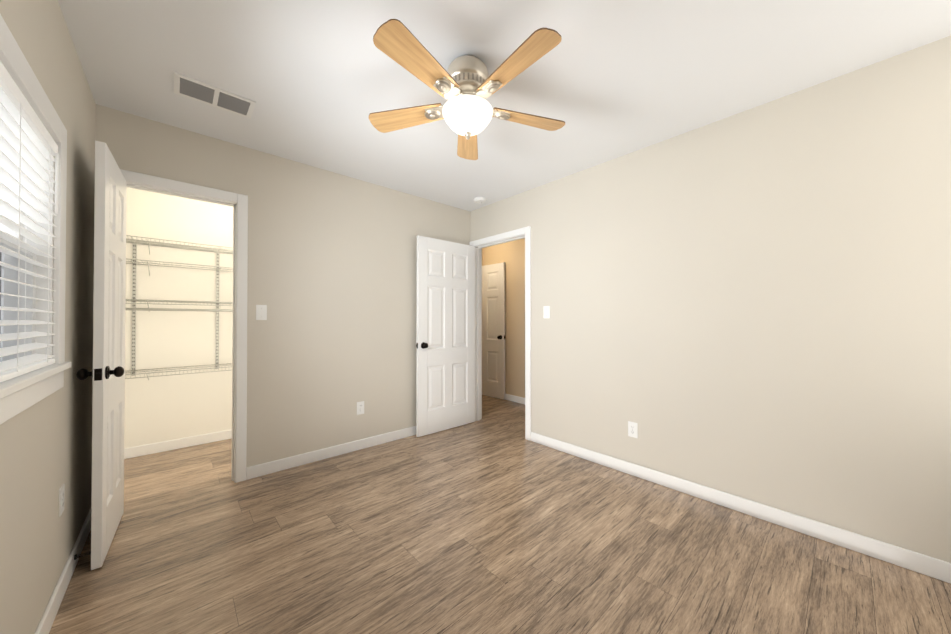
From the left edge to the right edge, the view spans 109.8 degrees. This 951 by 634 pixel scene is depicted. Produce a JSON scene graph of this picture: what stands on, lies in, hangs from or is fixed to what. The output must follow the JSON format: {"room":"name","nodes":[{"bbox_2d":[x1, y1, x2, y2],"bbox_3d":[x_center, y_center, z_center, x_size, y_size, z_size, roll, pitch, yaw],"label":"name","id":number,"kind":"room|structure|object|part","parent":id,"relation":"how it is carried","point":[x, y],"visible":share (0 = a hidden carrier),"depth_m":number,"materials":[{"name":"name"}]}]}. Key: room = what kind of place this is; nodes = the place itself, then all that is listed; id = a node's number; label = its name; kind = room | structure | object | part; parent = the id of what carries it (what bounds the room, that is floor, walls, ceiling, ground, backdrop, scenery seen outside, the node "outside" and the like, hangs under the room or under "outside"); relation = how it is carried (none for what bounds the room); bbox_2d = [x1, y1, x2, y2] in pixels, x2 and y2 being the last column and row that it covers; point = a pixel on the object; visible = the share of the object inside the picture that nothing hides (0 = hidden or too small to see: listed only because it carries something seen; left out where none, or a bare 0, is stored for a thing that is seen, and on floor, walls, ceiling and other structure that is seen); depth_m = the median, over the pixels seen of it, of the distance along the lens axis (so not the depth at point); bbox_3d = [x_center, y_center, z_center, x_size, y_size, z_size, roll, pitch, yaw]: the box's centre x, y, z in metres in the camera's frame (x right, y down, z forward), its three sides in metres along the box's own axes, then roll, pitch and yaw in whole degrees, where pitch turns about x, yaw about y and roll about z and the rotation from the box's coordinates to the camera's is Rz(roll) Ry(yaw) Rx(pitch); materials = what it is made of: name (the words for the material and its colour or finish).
{"room":"empty bedroom","nodes":[
{"label":"empty bedroom","id":0,"kind":"room"},
{"bbox_2d":[0,0,95,633],"bbox_3d":[-1.489,-0.043,1.040,0.110,2.460,4.890,0,-1,-42],"label":"wall","id":1,"kind":"structure","parent":0,"point":[45,449],"depth_m":1.35,"materials":[{"name":"beige paint"}]},
{"bbox_2d":[0,14,70,424],"bbox_3d":[-1.386,-0.249,0.953,0.145,1.070,1.100,0,-1,-42],"label":"window","id":2,"kind":"structure","parent":1,"relation":"in","point":[20,393],"depth_m":1.25,"materials":[{"name":"white"}]},
{"bbox_2d":[0,61,58,381],"bbox_3d":[-1.394,-0.254,0.946,0.146,0.920,0.940,0,-1,-42],"label":"window blinds","id":3,"kind":"object","parent":2,"relation":"attached to","point":[28,147],"visible":0.96,"depth_m":1.09,"materials":[{"name":"white plastic"}]},
{"bbox_2d":[59,484,64,516],"bbox_3d":[-1.763,0.781,1.426,0.007,0.115,0.070,0,-1,-42],"label":"electrical outlet plate","id":4,"kind":"object","parent":1,"relation":"attached to","point":[62,490],"depth_m":1.41,"materials":[{"name":"white plastic"}]},
{"bbox_2d":[35,509,90,633],"bbox_3d":[-1.065,1.139,0.651,0.013,0.090,3.540,0,-1,-42],"label":"baseboard","id":5,"kind":"structure","parent":1,"relation":"attached to","point":[46,622],"depth_m":1.42,"materials":[{"name":"white wood"}]},
{"bbox_2d":[74,551,90,559],"bbox_3d":[-1.861,1.130,1.590,0.060,0.022,0.022,0,-1,-42],"label":"spring door stop","id":6,"kind":"object","parent":5,"relation":"attached to","point":[80,555],"visible":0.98,"depth_m":1.58,"materials":[{"name":"grey metal"}]},
{"bbox_2d":[124,187,232,447],"bbox_3d":[-2.355,-0.022,3.476,1.860,2.460,0.110,0,-1,-42],"label":"wall","id":7,"kind":"structure","parent":0,"point":[159,408],"depth_m":3.05,"materials":[{"name":"beige paint"}]},
{"bbox_2d":[124,429,231,458],"bbox_3d":[-2.355,1.163,3.383,1.750,0.090,0.013,0,-1,-42],"label":"baseboard","id":8,"kind":"structure","parent":7,"relation":"attached to","point":[147,449],"depth_m":3.04,"materials":[{"name":"white wood"}]},
{"bbox_2d":[125,235,232,379],"bbox_3d":[-1.979,-0.049,3.530,2.453,1.214,0.314,0,-1,-42],"label":"wire shelving","id":9,"kind":"object","parent":7,"relation":"attached to","point":[133,300],"visible":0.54,"depth_m":2.90,"materials":[{"name":"silver metal"}]},
{"bbox_2d":[95,104,469,467],"bbox_3d":[-1.194,-0.026,3.000,3.170,2.460,0.110,0,-1,-42],"label":"wall","id":10,"kind":"structure","parent":0,"point":[332,280],"depth_m":2.79,"materials":[{"name":"beige paint"}]},
{"bbox_2d":[76,140,126,569],"bbox_3d":[-1.968,0.177,1.806,0.157,2.018,0.603,0,-1,-39],"label":"closet door","id":11,"kind":"structure","parent":10,"relation":"in","point":[107,373],"depth_m":1.65,"materials":[{"name":"white paint"}]},
{"bbox_2d":[256,305,266,319],"bbox_3d":[-1.621,-0.034,2.533,0.070,0.115,0.013,0,-1,-42],"label":"switch plate","id":12,"kind":"object","parent":10,"relation":"attached to","point":[261,312],"depth_m":2.53,"materials":[{"name":"white plastic"}]},
{"bbox_2d":[246,426,415,479],"bbox_3d":[-0.873,1.161,3.197,2.196,0.090,0.013,0,-1,-42],"label":"baseboard","id":13,"kind":"structure","parent":10,"relation":"attached to","point":[254,471],"depth_m":2.82,"materials":[{"name":"white wood"}]},
{"bbox_2d":[357,401,363,414],"bbox_3d":[-1.047,0.830,3.046,0.070,0.115,0.007,0,-1,-42],"label":"electrical outlet plate","id":14,"kind":"object","parent":10,"relation":"attached to","point":[360,405],"depth_m":3.04,"materials":[{"name":"white plastic"}]},
{"bbox_2d":[49,395,950,633],"bbox_3d":[-0.305,1.227,2.786,4.220,0.050,5.920,0,-1,-42],"label":"floor","id":15,"kind":"structure","parent":0,"point":[493,520],"depth_m":1.66,"materials":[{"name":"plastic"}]},
{"bbox_2d":[482,238,524,397],"bbox_3d":[0.754,-0.011,4.692,0.110,2.460,4.520,0,-1,-42],"label":"wall","id":16,"kind":"structure","parent":0,"point":[511,254],"depth_m":4.82,"materials":[{"name":"beige paint"}]},
{"bbox_2d":[482,262,504,399],"bbox_3d":[0.132,0.206,5.192,0.096,2.018,0.817,0,-1,-43],"label":"hall door","id":17,"kind":"structure","parent":16,"relation":"in","point":[493,330],"depth_m":5.06,"materials":[{"name":"white paint"}]},
{"bbox_2d":[505,394,524,403],"bbox_3d":[0.708,1.173,4.640,0.013,0.090,4.300,0,-1,-42],"label":"baseboard","id":18,"kind":"structure","parent":16,"relation":"attached to","point":[509,397],"depth_m":4.78,"materials":[{"name":"white wood"}]},
{"bbox_2d":[58,0,950,211],"bbox_3d":[-0.305,-1.298,2.808,4.220,0.080,5.920,0,-1,-42],"label":"ceiling","id":19,"kind":"structure","parent":0,"point":[318,82],"depth_m":1.70,"materials":[{"name":"white paint"}]},
{"bbox_2d":[174,72,255,118],"bbox_3d":[-1.492,-1.261,1.922,0.360,0.008,0.210,0,-1,-42],"label":"ceiling vent","id":20,"kind":"object","parent":19,"relation":"in","point":[194,89],"visible":1,"depth_m":1.91,"materials":[{"name":"white metal"}]},
{"bbox_2d":[369,19,564,159],"bbox_3d":[-0.026,-1.081,1.658,1.063,0.372,1.041,0,-1,-42],"label":"ceiling fan","id":21,"kind":"object","parent":19,"relation":"hanging from","point":[465,86],"visible":1,"depth_m":1.58,"materials":[{"name":"brown wood"}]},
{"bbox_3d":[-0.039,-0.985,1.687,0.254,0.116,0.254,0,-1,-42],"label":"lamp shade","id":22,"kind":"part","parent":21,"relation":"part of","materials":[{"name":"white glass"}]},
{"bbox_2d":[474,197,485,203],"bbox_3d":[0.045,-1.233,3.540,0.128,0.037,0.128,0,-1,-42],"label":"smoke detector","id":23,"kind":"object","parent":19,"relation":"attached to","point":[479,200],"visible":1,"depth_m":3.50,"materials":[{"name":"white plastic"}]},
{"bbox_2d":[470,36,950,562],"bbox_3d":[0.478,-0.022,3.428,0.110,2.460,5.810,0,-1,-42],"label":"wall","id":24,"kind":"structure","parent":0,"point":[752,304],"depth_m":1.94,"materials":[{"name":"beige paint"}]},
{"bbox_2d":[416,235,474,436],"bbox_3d":[-0.301,0.193,3.607,0.779,2.018,0.157,0,-1,-42],"label":"entry door","id":25,"kind":"structure","parent":24,"relation":"in","point":[445,355],"depth_m":3.56,"materials":[{"name":"white paint"}]},
{"bbox_2d":[543,306,549,317],"bbox_3d":[0.664,-0.045,3.132,0.013,0.115,0.070,0,-1,-42],"label":"switch plate","id":26,"kind":"object","parent":24,"relation":"attached to","point":[546,309],"depth_m":3.13,"materials":[{"name":"white plastic"}]},
{"bbox_2d":[628,421,637,437],"bbox_3d":[1.193,0.855,2.538,0.007,0.115,0.070,0,-1,-42],"label":"electrical outlet plate","id":27,"kind":"object","parent":24,"relation":"attached to","point":[632,429],"depth_m":2.53,"materials":[{"name":"white plastic"}]},
{"bbox_2d":[531,432,950,583],"bbox_3d":[1.410,1.153,2.290,0.013,0.090,2.605,0,-1,-42],"label":"baseboard","id":28,"kind":"structure","parent":24,"relation":"attached to","point":[939,569],"depth_m":1.92,"materials":[{"name":"white wood"}]}
]}

